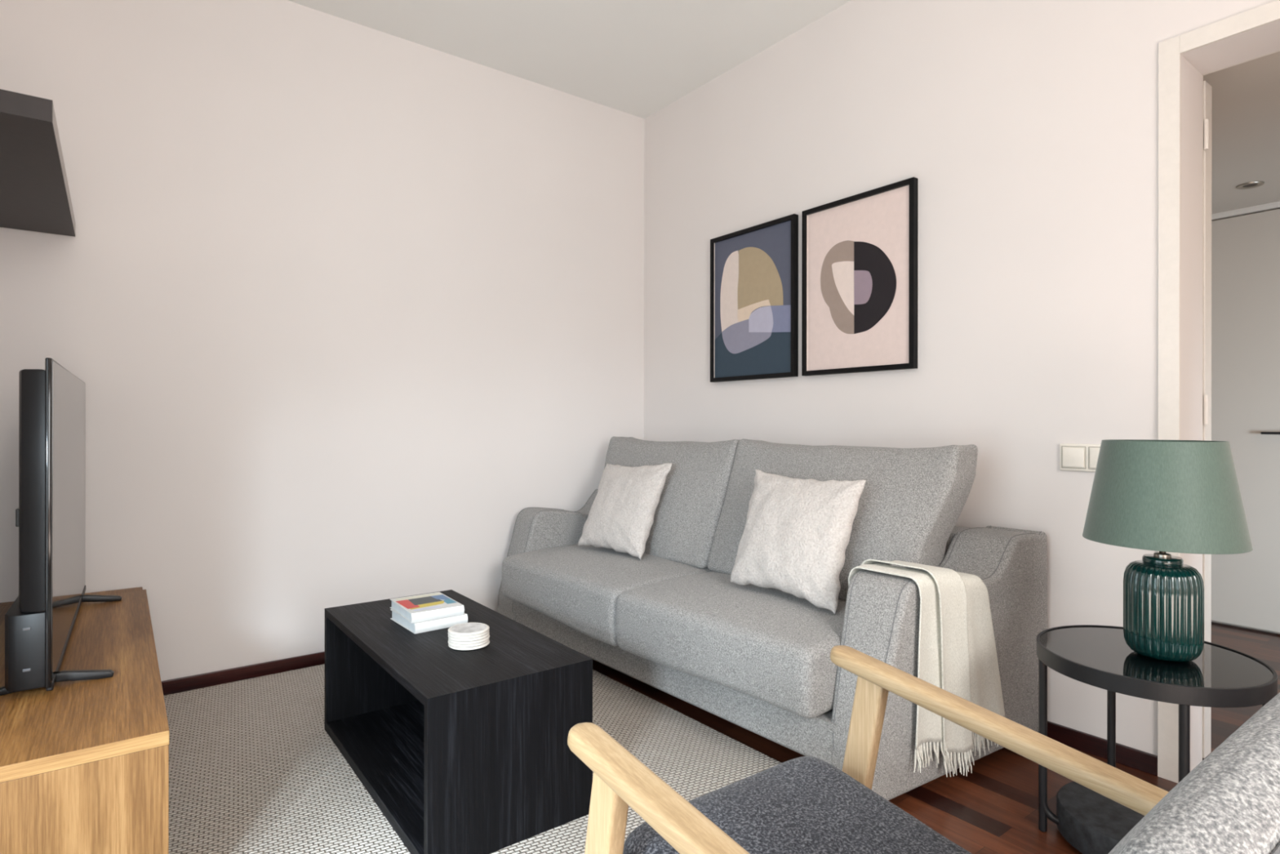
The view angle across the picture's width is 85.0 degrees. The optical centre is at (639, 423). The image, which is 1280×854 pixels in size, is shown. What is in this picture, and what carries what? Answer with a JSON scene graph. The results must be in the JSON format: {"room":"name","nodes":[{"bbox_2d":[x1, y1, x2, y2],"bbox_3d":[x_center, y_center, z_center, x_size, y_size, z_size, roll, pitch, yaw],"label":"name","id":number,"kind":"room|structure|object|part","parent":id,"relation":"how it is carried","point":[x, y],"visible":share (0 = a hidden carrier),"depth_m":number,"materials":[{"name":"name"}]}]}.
{"room":"living room","nodes":[
{"label":"living room","id":0,"kind":"room"},
{"bbox_2d":[0,0,644,680],"bbox_3d":[-1.159,-0.365,3.239,3.190,2.767,0.200,0,0,-37],"label":"wall","id":1,"kind":"structure","parent":0,"point":[337,303],"depth_m":2.93,"materials":[{"name":"paint"}]},
{"bbox_2d":[161,651,324,694],"bbox_3d":[-1.093,0.994,3.157,2.800,0.050,0.013,0,0,-37],"label":"baseboard","id":2,"kind":"structure","parent":1,"relation":"attached to","point":[193,682],"depth_m":2.78,"materials":[{"name":"brown wood"}]},
{"bbox_2d":[287,0,851,119],"bbox_3d":[0.378,-1.796,1.203,3.190,0.100,5.300,0,0,-37],"label":"ceiling","id":3,"kind":"structure","parent":0,"point":[637,58],"depth_m":3.13,"materials":[{"name":"paint"}]},
{"bbox_2d":[163,621,1279,853],"bbox_3d":[1.217,1.062,1.838,5.300,0.080,5.300,0,0,-37],"label":"floor","id":4,"kind":"structure","parent":0,"point":[993,809],"depth_m":1.98,"materials":[{"name":"brown wood"}]},
{"bbox_2d":[163,663,780,853],"bbox_3d":[-0.340,1.014,1.481,1.945,0.010,3.505,0,0,-38],"label":"rug","id":5,"kind":"object","parent":4,"relation":"on","point":[255,767],"visible":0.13,"depth_m":2.06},
{"bbox_2d":[0,586,168,853],"bbox_3d":[-1.537,0.804,1.862,0.412,0.404,1.512,0,0,-37],"label":"tv stand","id":6,"kind":"object","parent":5,"relation":"on","point":[84,764],"visible":0.95,"depth_m":1.36,"materials":[{"name":"brown wood"}]},
{"bbox_2d":[0,357,121,695],"bbox_3d":[-1.635,0.228,2.007,0.222,0.747,1.150,0,0,-36],"label":"television","id":7,"kind":"object","parent":6,"relation":"on","point":[51,513],"visible":1,"depth_m":1.54,"materials":[{"name":"black plastic"}]},
{"bbox_3d":[-1.095,0.819,1.263,0.402,0.376,0.021,0,0,-37],"label":"panel","id":8,"kind":"part","parent":6,"relation":"part of","materials":[{"name":"brown wood"}]},
{"bbox_2d":[324,589,592,853],"bbox_3d":[-0.582,0.809,2.058,0.436,0.398,0.946,0,0,-37],"label":"coffee table","id":9,"kind":"object","parent":5,"relation":"on","point":[460,751],"visible":0.94,"depth_m":1.75,"materials":[{"name":"black wood"}]},
{"bbox_3d":[-0.860,0.808,2.427,0.436,0.398,0.022,0,0,-37],"label":"panel","id":10,"kind":"part","parent":9,"relation":"part of","materials":[{"name":"black wood"}]},
{"bbox_3d":[-0.582,0.993,2.058,0.436,0.030,0.902,0,0,-37],"label":"panel","id":11,"kind":"part","parent":9,"relation":"part of","materials":[{"name":"black wood"}]},
{"bbox_2d":[390,608,467,633],"bbox_3d":[-0.651,0.594,2.151,0.163,0.030,0.206,0,0,-39],"label":"book","id":12,"kind":"object","parent":9,"relation":"on","point":[446,622],"visible":0.59,"depth_m":2.08,"materials":[{"name":"white paper"}]},
{"bbox_2d":[390,591,464,622],"bbox_3d":[-0.658,0.564,2.154,0.159,0.028,0.212,0,0,-36],"label":"book","id":13,"kind":"object","parent":12,"relation":"on","point":[427,606],"visible":1,"depth_m":2.11,"materials":[{"name":"white paper"}]},
{"bbox_3d":[-0.582,0.620,2.058,0.436,0.022,0.946,0,0,-37],"label":"panel","id":14,"kind":"part","parent":9,"relation":"part of","materials":[{"name":"black wood"}]},
{"bbox_2d":[448,640,489,649],"bbox_3d":[-0.472,0.605,1.928,0.111,0.008,0.111,0,0,8],"label":"coaster","id":15,"kind":"object","parent":9,"relation":"on","point":[488,642],"visible":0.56,"depth_m":1.88,"materials":[{"name":"white stone"}]},
{"bbox_2d":[448,638,488,647],"bbox_3d":[-0.473,0.597,1.929,0.111,0.008,0.111,0,0,-19],"label":"coaster","id":16,"kind":"object","parent":15,"relation":"on","point":[487,640],"visible":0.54,"depth_m":1.88,"materials":[{"name":"white stone"}]},
{"bbox_2d":[448,634,489,644],"bbox_3d":[-0.472,0.590,1.929,0.111,0.008,0.111,0,0,44],"label":"coaster","id":17,"kind":"object","parent":16,"relation":"on","point":[488,636],"visible":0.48,"depth_m":1.88,"materials":[{"name":"white stone"}]},
{"bbox_2d":[448,631,488,641],"bbox_3d":[-0.473,0.582,1.929,0.111,0.008,0.111,0,0,17],"label":"coaster","id":18,"kind":"object","parent":17,"relation":"on","point":[487,633],"visible":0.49,"depth_m":1.88,"materials":[{"name":"white stone"}]},
{"bbox_2d":[448,629,488,638],"bbox_3d":[-0.473,0.574,1.929,0.111,0.008,0.111,0,0,-10],"label":"coaster","id":19,"kind":"object","parent":18,"relation":"on","point":[487,631],"visible":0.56,"depth_m":1.88,"materials":[{"name":"white stone"}]},
{"bbox_2d":[448,622,488,635],"bbox_3d":[-0.473,0.566,1.929,0.111,0.008,0.111,0,0,-37],"label":"coaster","id":20,"kind":"object","parent":19,"relation":"on","point":[470,628],"visible":1,"depth_m":1.92,"materials":[{"name":"white stone"}]},
{"bbox_3d":[-0.304,0.809,1.689,0.436,0.398,0.022,0,0,-37],"label":"panel","id":21,"kind":"part","parent":9,"relation":"part of","materials":[{"name":"black wood"}]},
{"bbox_2d":[567,644,1279,853],"bbox_3d":[0.361,0.626,0.868,0.630,0.763,0.810,0,0,-37],"label":"armchair","id":22,"kind":"object","parent":5,"relation":"on","point":[1228,802],"visible":1,"depth_m":0.97,"materials":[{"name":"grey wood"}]},
{"bbox_3d":[-0.066,0.727,0.951,0.032,0.559,0.151,0,0,-37],"label":"leg","id":23,"kind":"part","parent":22,"relation":"part of","materials":[{"name":"brown wood"}]},
{"bbox_3d":[0.103,0.473,0.734,0.050,0.108,0.633,0,0,-38],"label":"armrest","id":24,"kind":"part","parent":22,"relation":"part of","materials":[{"name":"brown wood"}]},
{"bbox_2d":[622,755,974,853],"bbox_3d":[0.281,0.656,0.951,0.447,0.144,0.524,0,0,-37],"label":"seat cushion","id":25,"kind":"object","parent":22,"relation":"on","point":[806,804],"depth_m":1.05,"materials":[{"name":"grey fabric"}]},
{"bbox_3d":[0.390,0.727,1.296,0.032,0.559,0.151,0,0,-37],"label":"leg","id":26,"kind":"part","parent":22,"relation":"part of","materials":[{"name":"brown wood"}]},
{"bbox_3d":[0.559,0.474,1.079,0.050,0.108,0.633,0,0,-38],"label":"armrest","id":27,"kind":"part","parent":22,"relation":"part of","materials":[{"name":"brown wood"}]},
{"bbox_2d":[1108,691,1279,853],"bbox_3d":[0.506,0.433,0.664,0.525,0.378,0.239,0,0,-37],"label":"cushion","id":28,"kind":"object","parent":22,"relation":"on","point":[1228,802],"depth_m":0.50,"materials":[{"name":"grey fabric"}]},
{"bbox_2d":[497,436,1047,799],"bbox_3d":[0.277,0.543,2.792,0.951,0.955,2.147,0,0,-39],"label":"sofa","id":29,"kind":"object","parent":4,"relation":"on","point":[757,659],"visible":0.71,"depth_m":2.24,"materials":[{"name":"grey fabric"}]},
{"bbox_3d":[-0.303,0.668,3.573,0.864,0.643,0.204,0,0,-39],"label":"armrest","id":30,"kind":"part","parent":29,"relation":"part of","materials":[{"name":"grey fabric"}]},
{"bbox_2d":[502,544,711,645],"bbox_3d":[-0.096,0.690,3.057,0.706,0.244,0.860,0,0,-39],"label":"seat cushion","id":31,"kind":"object","parent":29,"relation":"on","point":[579,587],"depth_m":2.83,"materials":[{"name":"grey fabric"}]},
{"bbox_2d":[578,462,671,560],"bbox_3d":[-0.090,0.367,3.136,0.222,0.406,0.482,0,0,-37],"label":"throw pillow","id":32,"kind":"object","parent":29,"relation":"on","point":[625,503],"visible":1,"depth_m":3.04,"materials":[{"name":"white fabric"}]},
{"bbox_2d":[603,436,740,568],"bbox_3d":[0.103,0.331,3.251,0.348,0.525,0.899,0,0,-39],"label":"cushion","id":33,"kind":"object","parent":29,"relation":"on","point":[686,517],"depth_m":2.99,"materials":[{"name":"grey fabric"}]},
{"bbox_3d":[0.306,0.870,2.815,0.852,0.130,1.744,0,0,-39],"label":"frame","id":34,"kind":"part","parent":29,"relation":"part of","materials":[{"name":"grey fabric"}]},
{"bbox_2d":[615,571,846,717],"bbox_3d":[0.444,0.691,2.391,0.706,0.242,0.861,0,0,-39],"label":"seat cushion","id":35,"kind":"object","parent":29,"relation":"on","point":[770,646],"depth_m":2.13,"materials":[{"name":"grey fabric"}]},
{"bbox_2d":[728,470,867,614],"bbox_3d":[0.507,0.374,2.351,0.226,0.402,0.505,0,0,-37],"label":"throw pillow","id":36,"kind":"object","parent":29,"relation":"on","point":[797,531],"visible":1,"depth_m":2.26,"materials":[{"name":"white fabric"}]},
{"bbox_2d":[706,439,978,599],"bbox_3d":[0.678,0.330,2.539,0.345,0.528,0.962,0,0,-39],"label":"cushion","id":37,"kind":"object","parent":29,"relation":"on","point":[911,502],"depth_m":2.29,"materials":[{"name":"grey fabric"}]},
{"bbox_2d":[848,559,1005,777],"bbox_3d":[0.847,0.687,2.046,0.451,0.595,0.263,0,0,-39],"label":"throw blanket","id":38,"kind":"object","parent":29,"relation":"on","point":[957,651],"visible":0.82,"depth_m":1.93,"materials":[{"name":"beige fabric"}]},
{"bbox_3d":[0.908,0.669,2.080,0.873,0.643,0.204,0,0,-36],"label":"armrest","id":39,"kind":"part","parent":29,"relation":"part of","materials":[{"name":"grey fabric"}]},
{"bbox_3d":[0.520,0.591,2.988,0.318,0.460,1.744,0,0,-39],"label":"frame","id":40,"kind":"part","parent":29,"relation":"part of","materials":[{"name":"grey fabric"}]},
{"bbox_2d":[1036,624,1277,853],"bbox_3d":[1.190,0.779,1.639,0.452,0.485,0.452,0,0,-37],"label":"side table","id":41,"kind":"object","parent":4,"relation":"on","point":[1100,656],"visible":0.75,"depth_m":1.60,"materials":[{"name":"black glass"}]},
{"bbox_3d":[1.032,0.781,1.742,0.066,0.429,0.019,0,0,33],"label":"leg","id":42,"kind":"part","parent":41,"relation":"part of","materials":[{"name":"black metal"}]},
{"bbox_3d":[1.238,0.781,1.821,0.019,0.429,0.067,0,0,15],"label":"leg","id":43,"kind":"part","parent":41,"relation":"part of","materials":[{"name":"black metal"}]},
{"bbox_3d":[1.190,0.543,1.639,0.439,0.008,0.439,0,0,-37],"label":"glass","id":44,"kind":"part","parent":41,"relation":"part of","materials":[{"name":"black glass"}]},
{"bbox_2d":[1082,439,1253,662],"bbox_3d":[1.214,0.289,1.624,0.315,0.499,0.315,0,0,32],"label":"table lamp","id":45,"kind":"object","parent":41,"relation":"on","point":[1184,496],"visible":1,"depth_m":1.55,"materials":[{"name":"green fabric"}]},
{"bbox_3d":[1.215,0.157,1.624,0.315,0.234,0.315,0,0,-37],"label":"lamp shade","id":46,"kind":"part","parent":45,"relation":"part of","materials":[{"name":"green fabric"}]},
{"bbox_3d":[1.128,0.781,1.461,0.019,0.429,0.067,0,0,19],"label":"leg","id":47,"kind":"part","parent":41,"relation":"part of","materials":[{"name":"black metal"}]},
{"bbox_2d":[644,0,1279,767],"bbox_3d":[1.574,-0.362,2.106,0.190,2.767,4.900,0,0,-37],"label":"wall","id":48,"kind":"structure","parent":0,"point":[1027,131],"depth_m":2.43,"materials":[{"name":"paint"}]},
{"bbox_2d":[710,213,798,382],"bbox_3d":[0.528,-0.568,3.309,0.028,0.718,0.544,0,0,-37],"label":"framed picture","id":49,"kind":"object","parent":48,"relation":"attached to","point":[754,269],"visible":1,"depth_m":3.29,"materials":[{"name":"paper"}]},
{"bbox_2d":[801,177,917,376],"bbox_3d":[0.878,-0.568,2.845,0.028,0.718,0.534,0,0,-37],"label":"framed picture","id":50,"kind":"object","parent":48,"relation":"attached to","point":[860,251],"visible":1,"depth_m":2.81,"materials":[{"name":"paper"}]},
{"bbox_2d":[1059,443,1101,471],"bbox_3d":[1.392,0.106,2.177,0.014,0.085,0.157,0,0,-37],"label":"light switch","id":51,"kind":"object","parent":48,"relation":"attached to","point":[1073,457],"visible":0.66,"depth_m":2.19,"materials":[{"name":"beige plastic"}]},
{"bbox_2d":[1037,720,1157,775],"bbox_3d":[1.496,0.994,2.039,0.013,0.056,4.886,0,0,-37],"label":"baseboard","id":52,"kind":"structure","parent":48,"relation":"attached to","point":[1138,759],"depth_m":2.14,"materials":[{"name":"brown wood"}]},
{"bbox_2d":[1202,80,1211,755],"bbox_3d":[1.488,-0.013,2.457,0.075,2.054,0.832,0,0,-37],"label":"door","id":53,"kind":"structure","parent":48,"relation":"in","point":[1206,405],"depth_m":2.13,"materials":[{"name":"white paint"}]},
{"bbox_2d":[1157,0,1279,782],"bbox_3d":[1.872,-0.040,1.710,0.214,2.125,0.950,0,0,-37],"label":"trim","id":54,"kind":"structure","parent":48,"relation":"attached to","point":[1170,51],"depth_m":2.00,"materials":[{"name":"white paint"}]},
{"bbox_2d":[1203,51,1279,213],"bbox_3d":[2.764,-1.127,2.439,2.110,0.100,4.000,0,0,-37],"label":"ceiling","id":55,"kind":"structure","parent":0,"point":[1246,96],"depth_m":2.59,"materials":[{"name":"paint"}]},
{"bbox_2d":[1235,181,1264,189],"bbox_3d":[2.749,-1.073,3.148,0.096,0.006,0.096,0,0,-37],"label":"recessed light","id":56,"kind":"object","parent":55,"relation":"in","point":[1255,184],"visible":1,"depth_m":3.15,"materials":[{"name":"silver metal"}]},
{"bbox_2d":[1211,208,1279,633],"bbox_3d":[3.521,-0.026,3.011,0.170,2.100,4.000,0,0,-37],"label":"wall","id":57,"kind":"structure","parent":0,"point":[1275,209],"depth_m":3.51,"materials":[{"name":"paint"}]},
{"bbox_2d":[1211,208,1279,632],"bbox_3d":[3.006,-0.015,3.499,0.065,2.053,1.500,0,0,-37],"label":"door","id":58,"kind":"structure","parent":57,"relation":"in","point":[1246,249],"depth_m":3.48,"materials":[{"name":"paint"}]},
{"bbox_3d":[3.101,0.046,3.349,0.035,0.012,0.185,0,0,-37],"label":"handle","id":59,"kind":"part","parent":58,"relation":"part of","materials":[{"name":"metal"}]},
{"bbox_2d":[1211,200,1279,221],"bbox_3d":[3.439,-1.062,2.948,0.040,0.028,4.000,0,0,-37],"label":"trim","id":60,"kind":"structure","parent":57,"relation":"attached to","point":[1276,205],"depth_m":3.48,"materials":[{"name":"white paint"}]},
{"bbox_3d":[-0.817,-0.364,0.303,0.200,2.767,4.900,0,0,-37],"label":"wall","id":61,"kind":"structure","parent":0,"visible":0},
{"bbox_2d":[0,88,75,236],"bbox_3d":[-1.746,-0.678,1.920,0.264,0.062,1.175,0,0,-37],"label":"wall shelf","id":62,"kind":"object","parent":61,"relation":"attached to","point":[35,194],"visible":1,"depth_m":1.82,"materials":[{"name":"black metal"}]}
]}

